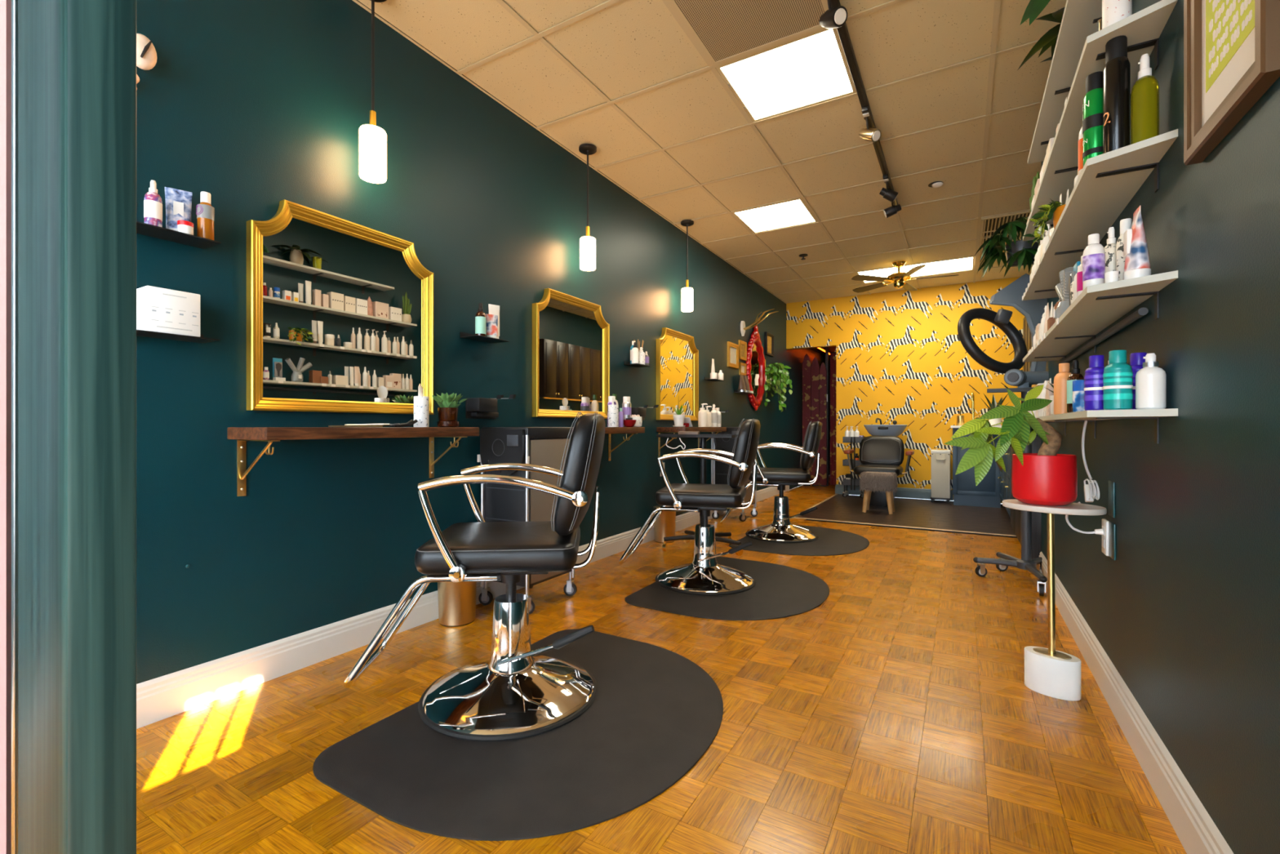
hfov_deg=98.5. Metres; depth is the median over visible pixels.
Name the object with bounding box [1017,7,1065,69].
potted plant
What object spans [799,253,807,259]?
sprinkler head
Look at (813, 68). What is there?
recessed light
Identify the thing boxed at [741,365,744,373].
artwork
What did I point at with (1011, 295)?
hair dryer
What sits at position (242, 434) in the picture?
countertop
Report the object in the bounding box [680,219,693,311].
pendant lamp
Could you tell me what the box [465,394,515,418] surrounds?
holder
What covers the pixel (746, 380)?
tube
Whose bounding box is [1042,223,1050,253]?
bottle
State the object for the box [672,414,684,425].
pot
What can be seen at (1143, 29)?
shelf
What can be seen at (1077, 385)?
box
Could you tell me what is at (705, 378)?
wall shelf
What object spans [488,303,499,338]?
box
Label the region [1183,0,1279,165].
framed poster
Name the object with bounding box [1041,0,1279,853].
wall
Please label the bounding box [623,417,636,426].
glass bowl
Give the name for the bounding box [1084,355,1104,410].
bottle
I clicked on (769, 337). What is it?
artwork
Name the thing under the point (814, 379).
folding screen
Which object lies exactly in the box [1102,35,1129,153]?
spray can
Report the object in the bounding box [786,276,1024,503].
wall
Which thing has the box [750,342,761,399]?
mirror glass
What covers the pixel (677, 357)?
mirror glass
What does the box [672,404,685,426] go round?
aloe
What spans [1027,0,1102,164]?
shelf
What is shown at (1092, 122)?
spray can
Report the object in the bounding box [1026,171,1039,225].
cactus pot
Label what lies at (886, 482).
stool
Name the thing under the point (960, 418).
soap dispenser
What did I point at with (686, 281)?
socket
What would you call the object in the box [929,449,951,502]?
trash can
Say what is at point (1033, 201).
carton
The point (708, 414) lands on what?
bottle
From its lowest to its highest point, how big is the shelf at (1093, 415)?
0.088 m
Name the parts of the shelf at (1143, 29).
wall leg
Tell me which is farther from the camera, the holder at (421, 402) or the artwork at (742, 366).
the artwork at (742, 366)
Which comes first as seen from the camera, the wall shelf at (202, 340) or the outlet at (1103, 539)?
the wall shelf at (202, 340)
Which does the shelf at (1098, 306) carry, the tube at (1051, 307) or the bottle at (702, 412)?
the tube at (1051, 307)
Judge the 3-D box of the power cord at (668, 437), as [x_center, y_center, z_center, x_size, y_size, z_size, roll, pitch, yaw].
[0.266,0.123,4.090,0.165,0.086,0.017,0,0,30]
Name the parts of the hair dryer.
leg, leg, knob, carrying arm, post, pivot knob, leg, leg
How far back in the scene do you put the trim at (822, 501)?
6.84 m
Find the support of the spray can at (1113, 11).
on the shelf at (1143, 29)
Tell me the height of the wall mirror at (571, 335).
0.795 m
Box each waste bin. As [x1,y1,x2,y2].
[437,581,476,626]
[653,505,675,542]
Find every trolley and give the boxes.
[477,426,577,614]
[711,426,757,521]
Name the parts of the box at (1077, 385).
lid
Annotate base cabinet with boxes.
[952,427,1000,507]
[997,434,1008,514]
[1000,452,1010,517]
[1004,446,1010,516]
[1009,435,1041,559]
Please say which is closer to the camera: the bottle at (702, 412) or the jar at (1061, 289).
the jar at (1061, 289)
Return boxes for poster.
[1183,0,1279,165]
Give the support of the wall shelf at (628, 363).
attached to the wall at (253, 105)
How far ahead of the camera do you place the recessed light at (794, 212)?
4.77 m
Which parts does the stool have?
leg, leg, leg, leg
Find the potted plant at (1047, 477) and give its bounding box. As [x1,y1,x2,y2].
[943,384,1077,506]
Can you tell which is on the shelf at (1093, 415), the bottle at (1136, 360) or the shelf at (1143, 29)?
the bottle at (1136, 360)
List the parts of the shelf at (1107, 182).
wall leg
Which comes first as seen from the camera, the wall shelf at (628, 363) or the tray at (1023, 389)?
the tray at (1023, 389)
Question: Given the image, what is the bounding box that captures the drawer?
[480,429,524,475]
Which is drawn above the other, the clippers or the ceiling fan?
the ceiling fan
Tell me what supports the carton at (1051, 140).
on the shelf at (1143, 29)
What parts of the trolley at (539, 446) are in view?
post, caster stem, post, panel, caster stem, post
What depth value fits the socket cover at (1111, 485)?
1.87 m
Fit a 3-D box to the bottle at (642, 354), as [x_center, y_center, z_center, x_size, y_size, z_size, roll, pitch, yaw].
[0.010,-0.548,4.257,0.060,0.135,0.060,0,0,30]
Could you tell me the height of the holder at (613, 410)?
0.207 m
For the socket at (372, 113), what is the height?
0.080 m
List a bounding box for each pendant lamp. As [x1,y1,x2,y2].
[359,0,386,183]
[578,143,596,271]
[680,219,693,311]
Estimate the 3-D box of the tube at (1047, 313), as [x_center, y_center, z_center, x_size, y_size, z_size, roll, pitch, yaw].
[1.822,-0.462,2.462,0.037,0.180,0.034,0,0,-27]
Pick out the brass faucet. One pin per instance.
(972, 394)
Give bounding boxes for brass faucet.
[970,391,979,419]
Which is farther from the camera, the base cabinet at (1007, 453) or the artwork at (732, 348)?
the artwork at (732, 348)
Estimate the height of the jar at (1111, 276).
0.032 m
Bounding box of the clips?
[395,418,417,426]
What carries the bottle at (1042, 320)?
on the shelf at (1098, 306)
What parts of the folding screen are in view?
screen panel, screen panel, screen panel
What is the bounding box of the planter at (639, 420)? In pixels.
[631,414,642,426]
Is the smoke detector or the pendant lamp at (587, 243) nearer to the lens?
the pendant lamp at (587, 243)
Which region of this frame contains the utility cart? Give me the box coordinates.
[842,436,865,497]
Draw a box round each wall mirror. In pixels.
[246,199,433,414]
[532,288,609,418]
[656,327,698,420]
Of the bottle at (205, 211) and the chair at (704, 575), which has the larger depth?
the chair at (704, 575)
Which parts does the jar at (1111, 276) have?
lid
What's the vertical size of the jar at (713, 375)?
0.062 m
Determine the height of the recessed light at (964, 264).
0.021 m
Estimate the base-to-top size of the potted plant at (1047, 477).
0.434 m
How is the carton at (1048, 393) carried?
on the shelf at (1093, 415)
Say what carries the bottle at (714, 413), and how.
on the countertop at (660, 429)
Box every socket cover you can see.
[1107,480,1115,517]
[1108,520,1115,559]
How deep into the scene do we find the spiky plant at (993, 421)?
6.58 m
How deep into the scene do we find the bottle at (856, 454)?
7.35 m
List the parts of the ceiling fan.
blade, blade, motor, blade, blade, blade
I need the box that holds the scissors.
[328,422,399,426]
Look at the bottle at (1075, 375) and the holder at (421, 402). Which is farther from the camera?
the holder at (421, 402)
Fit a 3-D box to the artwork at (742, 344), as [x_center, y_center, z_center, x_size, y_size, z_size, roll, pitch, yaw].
[1.200,-0.895,6.466,0.003,0.157,0.162,0,0,30]
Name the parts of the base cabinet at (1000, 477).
rail, drawer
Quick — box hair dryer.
[957,273,1048,595]
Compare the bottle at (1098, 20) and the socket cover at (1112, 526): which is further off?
the socket cover at (1112, 526)
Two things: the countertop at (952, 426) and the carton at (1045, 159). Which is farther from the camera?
the countertop at (952, 426)
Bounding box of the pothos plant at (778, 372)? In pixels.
[764,362,792,411]
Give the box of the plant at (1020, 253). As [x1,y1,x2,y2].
[974,216,1039,279]
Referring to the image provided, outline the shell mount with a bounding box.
[136,33,156,89]
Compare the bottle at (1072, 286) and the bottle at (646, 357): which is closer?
the bottle at (1072, 286)
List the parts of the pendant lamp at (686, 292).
lamp shade, cord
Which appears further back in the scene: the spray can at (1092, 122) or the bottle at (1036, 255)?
the bottle at (1036, 255)
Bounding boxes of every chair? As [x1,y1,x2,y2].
[343,412,605,741]
[618,418,760,595]
[720,421,822,542]
[844,435,914,506]
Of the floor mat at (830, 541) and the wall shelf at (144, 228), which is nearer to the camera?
the wall shelf at (144, 228)
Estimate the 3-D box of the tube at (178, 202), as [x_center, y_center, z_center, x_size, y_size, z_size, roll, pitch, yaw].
[-1.490,-0.689,1.780,0.058,0.155,0.053,0,0,-7]
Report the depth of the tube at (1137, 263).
1.39 m
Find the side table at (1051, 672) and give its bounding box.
[1002,498,1106,701]
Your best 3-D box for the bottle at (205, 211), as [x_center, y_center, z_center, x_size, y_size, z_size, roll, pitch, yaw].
[-1.437,-0.692,1.822,0.048,0.162,0.048,0,0,-25]
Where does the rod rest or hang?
attached to the wall at (1186, 611)
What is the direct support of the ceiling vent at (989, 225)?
in the ceiling at (950, 102)
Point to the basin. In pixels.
(881, 429)
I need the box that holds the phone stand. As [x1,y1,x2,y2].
[683,417,692,426]
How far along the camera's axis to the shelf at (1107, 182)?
1.69 m
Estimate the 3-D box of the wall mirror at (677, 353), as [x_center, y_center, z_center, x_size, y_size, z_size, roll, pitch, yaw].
[0.351,-0.458,4.989,0.039,0.795,0.790,0,0,30]
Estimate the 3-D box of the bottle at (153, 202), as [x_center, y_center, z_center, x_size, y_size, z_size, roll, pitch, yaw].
[-1.505,-0.686,1.705,0.044,0.150,0.044,0,0,-25]
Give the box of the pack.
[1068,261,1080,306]
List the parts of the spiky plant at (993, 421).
pot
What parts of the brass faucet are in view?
spout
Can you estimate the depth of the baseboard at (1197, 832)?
1.48 m
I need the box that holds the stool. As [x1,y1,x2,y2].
[858,471,898,514]
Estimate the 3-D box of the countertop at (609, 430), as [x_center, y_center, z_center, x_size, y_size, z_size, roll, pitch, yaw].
[-0.313,0.124,3.625,0.269,0.247,0.920,0,0,30]
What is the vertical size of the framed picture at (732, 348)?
0.275 m
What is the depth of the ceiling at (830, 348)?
9.61 m
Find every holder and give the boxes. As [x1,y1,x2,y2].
[413,383,429,426]
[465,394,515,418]
[608,396,618,426]
[631,404,658,420]
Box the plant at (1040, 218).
[1023,198,1066,246]
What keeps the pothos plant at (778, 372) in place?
attached to the wall at (253, 105)
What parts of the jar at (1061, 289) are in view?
glass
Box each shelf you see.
[136,221,221,248]
[136,329,219,343]
[460,332,509,343]
[623,360,651,367]
[704,377,724,381]
[733,390,755,394]
[1022,0,1177,241]
[1022,128,1177,300]
[1022,270,1177,362]
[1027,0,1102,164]
[1035,408,1177,444]
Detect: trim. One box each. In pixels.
[793,516,1016,536]
[797,493,837,514]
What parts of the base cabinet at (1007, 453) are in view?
rail, rail, drawer, rail, drawer, rail, rail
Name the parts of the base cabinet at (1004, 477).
drawer, drawer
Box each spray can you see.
[607,395,616,426]
[622,396,631,426]
[1082,71,1102,166]
[1102,0,1132,29]
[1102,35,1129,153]
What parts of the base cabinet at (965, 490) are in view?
rail, drawer, door, rail, rail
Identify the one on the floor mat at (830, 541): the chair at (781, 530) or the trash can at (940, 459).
the chair at (781, 530)
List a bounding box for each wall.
[136,0,830,684]
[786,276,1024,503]
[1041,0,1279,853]
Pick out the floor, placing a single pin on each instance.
(895, 713)
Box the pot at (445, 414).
[437,407,458,421]
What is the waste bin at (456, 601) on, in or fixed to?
on the floor
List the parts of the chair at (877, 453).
armrest, arm post, arm post, seat, backrest, arm post, armrest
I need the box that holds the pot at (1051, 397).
[1049,395,1053,414]
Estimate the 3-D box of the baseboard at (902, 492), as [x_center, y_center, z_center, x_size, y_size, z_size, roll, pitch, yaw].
[3.375,0.873,7.389,1.430,0.134,0.016,0,0,30]
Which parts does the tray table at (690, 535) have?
leg, leg, height rod, leg, leg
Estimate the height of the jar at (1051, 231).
0.100 m
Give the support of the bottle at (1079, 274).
on the shelf at (1098, 306)
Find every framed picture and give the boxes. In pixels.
[727,341,738,368]
[738,339,746,360]
[738,362,746,376]
[764,331,773,356]
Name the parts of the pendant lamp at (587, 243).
lamp shade, cord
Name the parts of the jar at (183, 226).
lid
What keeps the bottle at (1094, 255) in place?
on the shelf at (1098, 306)
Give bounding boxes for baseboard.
[136,484,789,728]
[835,484,953,500]
[1039,551,1233,853]
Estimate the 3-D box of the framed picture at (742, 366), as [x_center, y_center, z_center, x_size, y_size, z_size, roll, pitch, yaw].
[1.206,-0.677,6.465,0.024,0.145,0.200,0,0,30]
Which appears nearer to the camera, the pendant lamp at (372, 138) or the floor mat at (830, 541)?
the pendant lamp at (372, 138)
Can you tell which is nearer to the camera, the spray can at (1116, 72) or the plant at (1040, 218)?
the spray can at (1116, 72)
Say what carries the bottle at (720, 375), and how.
on the wall shelf at (705, 378)
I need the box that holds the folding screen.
[802,353,826,486]
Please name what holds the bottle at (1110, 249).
on the shelf at (1098, 306)
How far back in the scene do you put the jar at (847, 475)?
7.40 m
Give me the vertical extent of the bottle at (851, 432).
0.213 m
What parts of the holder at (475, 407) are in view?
plate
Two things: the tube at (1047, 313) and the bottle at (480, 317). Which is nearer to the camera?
the tube at (1047, 313)
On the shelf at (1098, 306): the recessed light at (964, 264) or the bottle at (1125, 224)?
the bottle at (1125, 224)
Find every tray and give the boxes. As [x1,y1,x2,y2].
[656,433,737,438]
[714,427,740,452]
[986,386,1035,392]
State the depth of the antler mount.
6.43 m
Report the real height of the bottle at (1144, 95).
0.235 m
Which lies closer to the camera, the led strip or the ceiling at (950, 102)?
the ceiling at (950, 102)
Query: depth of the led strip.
9.31 m
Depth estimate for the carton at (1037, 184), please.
2.64 m
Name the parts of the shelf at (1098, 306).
wall leg, wall leg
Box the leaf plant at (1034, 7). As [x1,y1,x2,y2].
[1020,0,1050,25]
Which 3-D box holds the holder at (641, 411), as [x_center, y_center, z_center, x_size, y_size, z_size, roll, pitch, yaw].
[0.031,-0.109,4.300,0.181,0.128,0.215,0,0,30]
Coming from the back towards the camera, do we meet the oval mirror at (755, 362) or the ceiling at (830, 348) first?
the ceiling at (830, 348)
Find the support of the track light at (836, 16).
attached to the ceiling at (950, 102)
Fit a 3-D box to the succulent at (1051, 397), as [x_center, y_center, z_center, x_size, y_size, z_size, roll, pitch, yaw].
[1.594,-0.111,2.086,0.090,0.133,0.085,0,0,-20]
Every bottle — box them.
[143,180,162,227]
[195,191,214,239]
[475,302,485,336]
[618,408,623,426]
[630,341,635,364]
[631,342,639,363]
[639,346,644,364]
[644,351,648,365]
[698,403,707,426]
[705,405,711,426]
[710,404,717,426]
[715,407,721,426]
[717,369,723,380]
[844,426,849,436]
[849,426,854,436]
[854,426,859,436]
[855,453,858,460]
[1031,257,1035,278]
[1035,240,1041,270]
[1035,396,1038,417]
[1036,383,1044,417]
[1037,232,1045,264]
[1039,313,1044,339]
[1040,230,1046,257]
[1040,305,1047,336]
[1040,380,1048,416]
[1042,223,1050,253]
[1053,363,1071,414]
[1066,360,1084,413]
[1070,275,1075,304]
[1074,168,1078,186]
[1074,265,1079,300]
[1076,255,1083,296]
[1078,114,1083,177]
[1082,233,1105,290]
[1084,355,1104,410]
[1092,17,1102,31]
[1102,350,1133,409]
[1104,226,1116,272]
[1115,217,1132,280]
[1129,352,1147,408]
[1130,53,1159,144]
[1135,353,1166,408]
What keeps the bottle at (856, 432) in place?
on the utility cart
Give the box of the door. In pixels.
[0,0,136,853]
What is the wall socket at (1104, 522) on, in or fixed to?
attached to the wall at (1186, 611)
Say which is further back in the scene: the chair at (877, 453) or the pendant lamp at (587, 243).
the chair at (877, 453)
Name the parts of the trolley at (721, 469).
post, panel, post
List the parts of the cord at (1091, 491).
cord, hanging cord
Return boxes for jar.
[177,220,193,235]
[710,373,717,378]
[845,473,850,479]
[1048,227,1053,239]
[1053,266,1073,321]
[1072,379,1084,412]
[1104,271,1119,283]
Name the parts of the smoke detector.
bulb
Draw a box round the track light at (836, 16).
[819,0,901,217]
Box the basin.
[863,417,907,497]
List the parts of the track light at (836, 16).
arm, arm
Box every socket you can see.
[369,110,376,125]
[586,226,589,236]
[685,280,688,287]
[1102,518,1108,555]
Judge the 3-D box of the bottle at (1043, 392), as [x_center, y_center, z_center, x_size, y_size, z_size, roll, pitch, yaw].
[1.748,-0.122,2.372,0.040,0.155,0.040,0,0,30]
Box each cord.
[666,437,685,449]
[1065,420,1103,534]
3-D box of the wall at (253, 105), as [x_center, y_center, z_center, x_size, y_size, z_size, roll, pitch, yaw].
[0.608,-0.461,5.581,0.126,2.802,13.750,0,0,30]
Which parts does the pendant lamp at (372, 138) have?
lamp shade, cord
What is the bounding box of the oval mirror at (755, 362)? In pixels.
[745,322,765,410]
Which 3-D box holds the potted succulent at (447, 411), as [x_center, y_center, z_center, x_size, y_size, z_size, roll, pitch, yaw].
[-0.897,-0.080,2.568,0.129,0.160,0.136,0,0,30]
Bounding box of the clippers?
[678,431,699,434]
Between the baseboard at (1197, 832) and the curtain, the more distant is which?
the curtain
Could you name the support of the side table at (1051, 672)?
on the floor
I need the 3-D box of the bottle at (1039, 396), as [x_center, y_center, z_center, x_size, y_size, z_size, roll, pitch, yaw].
[1.783,-0.119,2.433,0.044,0.149,0.044,0,0,-15]
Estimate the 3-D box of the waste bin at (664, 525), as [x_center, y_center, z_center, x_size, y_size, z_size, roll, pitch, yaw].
[0.204,0.801,4.549,0.192,0.278,0.192,0,0,30]
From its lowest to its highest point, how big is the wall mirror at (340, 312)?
0.795 m
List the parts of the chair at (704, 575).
arm post, arm post, armrest, seat, armrest, seat plate, pump lever, backrest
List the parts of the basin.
bowl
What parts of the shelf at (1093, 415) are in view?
wall leg, wall leg, wall leg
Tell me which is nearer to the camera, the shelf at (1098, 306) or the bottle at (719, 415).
the shelf at (1098, 306)
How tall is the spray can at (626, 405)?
0.215 m
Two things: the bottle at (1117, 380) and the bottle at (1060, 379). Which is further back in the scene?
the bottle at (1060, 379)
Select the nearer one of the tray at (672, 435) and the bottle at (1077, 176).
the bottle at (1077, 176)
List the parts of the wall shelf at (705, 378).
plate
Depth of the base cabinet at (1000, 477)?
6.23 m
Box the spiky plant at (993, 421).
[982,393,1008,425]
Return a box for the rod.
[1057,306,1148,366]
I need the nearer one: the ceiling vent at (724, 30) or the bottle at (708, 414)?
the ceiling vent at (724, 30)
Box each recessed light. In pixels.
[715,27,856,122]
[732,198,817,233]
[856,257,974,283]
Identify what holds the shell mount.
attached to the wall at (253, 105)
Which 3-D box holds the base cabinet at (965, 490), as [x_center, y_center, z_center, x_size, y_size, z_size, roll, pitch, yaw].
[4.079,0.475,6.696,0.485,0.930,0.492,0,0,30]
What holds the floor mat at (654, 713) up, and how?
on the floor
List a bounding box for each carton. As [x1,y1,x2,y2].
[1031,195,1034,210]
[1034,178,1039,200]
[1035,325,1039,343]
[1040,164,1043,182]
[1043,154,1046,172]
[1045,383,1053,415]
[1046,137,1054,162]
[1047,317,1054,330]
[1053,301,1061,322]
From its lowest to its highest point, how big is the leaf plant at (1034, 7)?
0.231 m
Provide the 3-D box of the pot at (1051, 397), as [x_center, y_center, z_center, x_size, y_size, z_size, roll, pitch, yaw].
[1.595,-0.082,2.085,0.076,0.075,0.076,0,0,30]
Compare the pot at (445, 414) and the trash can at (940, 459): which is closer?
the pot at (445, 414)
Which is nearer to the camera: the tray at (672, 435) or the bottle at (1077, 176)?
the bottle at (1077, 176)
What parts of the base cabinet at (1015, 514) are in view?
door, door, door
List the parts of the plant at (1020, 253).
pot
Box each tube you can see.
[164,186,191,231]
[485,313,497,338]
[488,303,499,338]
[711,358,715,373]
[737,374,746,391]
[744,375,750,392]
[1043,302,1049,333]
[1043,380,1048,416]
[1049,302,1053,317]
[1065,189,1069,204]
[1123,205,1151,279]
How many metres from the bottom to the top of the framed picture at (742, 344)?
0.220 m
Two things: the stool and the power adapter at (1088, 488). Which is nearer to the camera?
the power adapter at (1088, 488)
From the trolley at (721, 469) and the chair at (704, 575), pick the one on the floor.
the trolley at (721, 469)
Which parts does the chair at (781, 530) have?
arm post, arm post, seat, seat plate, armrest, armrest, pump lever, backrest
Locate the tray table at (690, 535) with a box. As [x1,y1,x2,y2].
[656,433,742,557]
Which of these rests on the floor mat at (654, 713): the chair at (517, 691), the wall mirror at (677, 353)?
the chair at (517, 691)
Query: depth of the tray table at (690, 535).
4.17 m
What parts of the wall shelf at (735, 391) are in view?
plate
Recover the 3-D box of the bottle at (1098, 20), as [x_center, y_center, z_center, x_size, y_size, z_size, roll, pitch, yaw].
[1.294,-1.090,1.549,0.060,0.115,0.060,0,0,30]
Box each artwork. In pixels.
[729,346,736,364]
[741,343,744,357]
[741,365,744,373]
[767,335,771,353]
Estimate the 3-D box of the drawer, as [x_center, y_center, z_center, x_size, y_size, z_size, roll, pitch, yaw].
[-0.706,0.131,2.815,0.290,0.238,0.018,0,0,30]
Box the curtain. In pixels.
[829,351,835,484]
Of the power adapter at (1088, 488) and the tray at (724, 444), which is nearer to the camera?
the power adapter at (1088, 488)
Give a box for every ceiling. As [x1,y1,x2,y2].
[351,0,1066,303]
[810,346,835,359]
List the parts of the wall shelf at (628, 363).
plate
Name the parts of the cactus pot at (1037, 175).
stem, stem, stem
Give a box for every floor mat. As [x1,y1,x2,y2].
[312,628,723,840]
[624,556,829,620]
[728,524,869,555]
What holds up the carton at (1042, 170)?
on the shelf at (1143, 29)
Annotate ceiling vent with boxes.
[667,0,828,66]
[977,210,1039,256]
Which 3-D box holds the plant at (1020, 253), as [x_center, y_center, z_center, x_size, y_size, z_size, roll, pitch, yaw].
[2.254,-1.058,3.317,0.417,0.378,0.442,0,0,30]
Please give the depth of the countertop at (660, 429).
4.70 m
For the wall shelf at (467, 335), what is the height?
0.029 m
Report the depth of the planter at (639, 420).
3.89 m
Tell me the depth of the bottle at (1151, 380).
1.36 m
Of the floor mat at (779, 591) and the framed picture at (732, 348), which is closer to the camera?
the floor mat at (779, 591)
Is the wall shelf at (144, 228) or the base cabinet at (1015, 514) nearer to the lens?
the wall shelf at (144, 228)
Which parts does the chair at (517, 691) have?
arm post, arm post, armrest, seat, armrest, seat plate, pump lever, backrest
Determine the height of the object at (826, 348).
2.300 m
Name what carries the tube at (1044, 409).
on the shelf at (1093, 415)
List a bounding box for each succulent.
[431,392,467,426]
[1044,382,1053,414]
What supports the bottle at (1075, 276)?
on the shelf at (1098, 306)
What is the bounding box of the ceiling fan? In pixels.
[851,260,958,293]
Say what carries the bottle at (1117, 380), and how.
on the shelf at (1093, 415)
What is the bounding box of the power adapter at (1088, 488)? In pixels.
[1084,484,1093,502]
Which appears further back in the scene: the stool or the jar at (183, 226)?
the stool
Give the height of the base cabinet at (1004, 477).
0.930 m
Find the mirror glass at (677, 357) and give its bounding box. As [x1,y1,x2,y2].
[660,334,693,415]
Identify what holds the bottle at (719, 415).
on the countertop at (660, 429)
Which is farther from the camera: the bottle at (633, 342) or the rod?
the bottle at (633, 342)
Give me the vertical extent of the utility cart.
0.810 m
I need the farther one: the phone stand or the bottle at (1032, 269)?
the phone stand
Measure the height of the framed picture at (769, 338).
0.295 m
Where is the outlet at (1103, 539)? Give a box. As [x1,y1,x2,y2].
[1102,537,1104,547]
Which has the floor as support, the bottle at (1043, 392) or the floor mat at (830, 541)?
the floor mat at (830, 541)
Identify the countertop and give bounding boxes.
[226,426,479,496]
[604,426,644,461]
[657,426,726,456]
[951,425,1001,427]
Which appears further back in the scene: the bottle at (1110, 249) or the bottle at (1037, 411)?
the bottle at (1037, 411)
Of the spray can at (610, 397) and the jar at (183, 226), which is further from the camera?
the spray can at (610, 397)
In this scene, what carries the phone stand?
on the countertop at (660, 429)
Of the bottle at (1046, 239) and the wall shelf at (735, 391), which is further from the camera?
the wall shelf at (735, 391)
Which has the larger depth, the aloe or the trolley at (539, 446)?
the aloe
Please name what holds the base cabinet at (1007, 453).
on the floor
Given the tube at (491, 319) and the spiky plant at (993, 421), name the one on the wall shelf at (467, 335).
the tube at (491, 319)
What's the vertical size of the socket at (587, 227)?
0.080 m
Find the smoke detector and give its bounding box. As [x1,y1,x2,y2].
[928,181,942,187]
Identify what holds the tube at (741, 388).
on the wall shelf at (735, 391)
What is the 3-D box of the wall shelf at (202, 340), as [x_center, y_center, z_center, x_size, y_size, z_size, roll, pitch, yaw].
[-1.501,-0.299,1.741,0.120,0.029,0.251,0,0,30]
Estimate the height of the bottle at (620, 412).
0.130 m
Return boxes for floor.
[136,475,1186,853]
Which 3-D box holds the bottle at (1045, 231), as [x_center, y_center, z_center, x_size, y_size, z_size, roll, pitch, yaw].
[1.883,-0.809,2.548,0.051,0.202,0.051,0,0,-15]
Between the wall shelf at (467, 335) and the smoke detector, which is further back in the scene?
the smoke detector
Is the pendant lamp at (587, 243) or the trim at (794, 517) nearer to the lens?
the pendant lamp at (587, 243)
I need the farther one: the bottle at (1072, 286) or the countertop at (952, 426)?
the countertop at (952, 426)
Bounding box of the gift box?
[136,285,199,337]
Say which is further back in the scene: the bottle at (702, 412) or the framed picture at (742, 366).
the framed picture at (742, 366)
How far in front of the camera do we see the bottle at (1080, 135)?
1.59 m
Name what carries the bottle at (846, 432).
on the utility cart
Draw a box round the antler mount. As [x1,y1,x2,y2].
[740,308,778,336]
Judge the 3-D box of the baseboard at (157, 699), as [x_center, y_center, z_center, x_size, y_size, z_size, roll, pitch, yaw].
[-0.257,0.873,3.973,0.016,0.134,9.800,0,0,30]
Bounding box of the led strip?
[817,347,830,355]
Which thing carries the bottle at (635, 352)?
on the wall shelf at (628, 363)
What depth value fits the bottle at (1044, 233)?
2.60 m
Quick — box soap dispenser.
[955,408,964,425]
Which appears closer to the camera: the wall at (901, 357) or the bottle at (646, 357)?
the bottle at (646, 357)
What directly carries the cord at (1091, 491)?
hanging from the shelf at (1093, 415)
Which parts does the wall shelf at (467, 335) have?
plate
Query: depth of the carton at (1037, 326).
2.73 m
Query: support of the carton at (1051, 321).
on the shelf at (1098, 306)
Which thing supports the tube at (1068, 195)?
on the shelf at (1107, 182)
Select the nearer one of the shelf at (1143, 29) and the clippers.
the shelf at (1143, 29)
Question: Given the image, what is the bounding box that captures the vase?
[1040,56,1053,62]

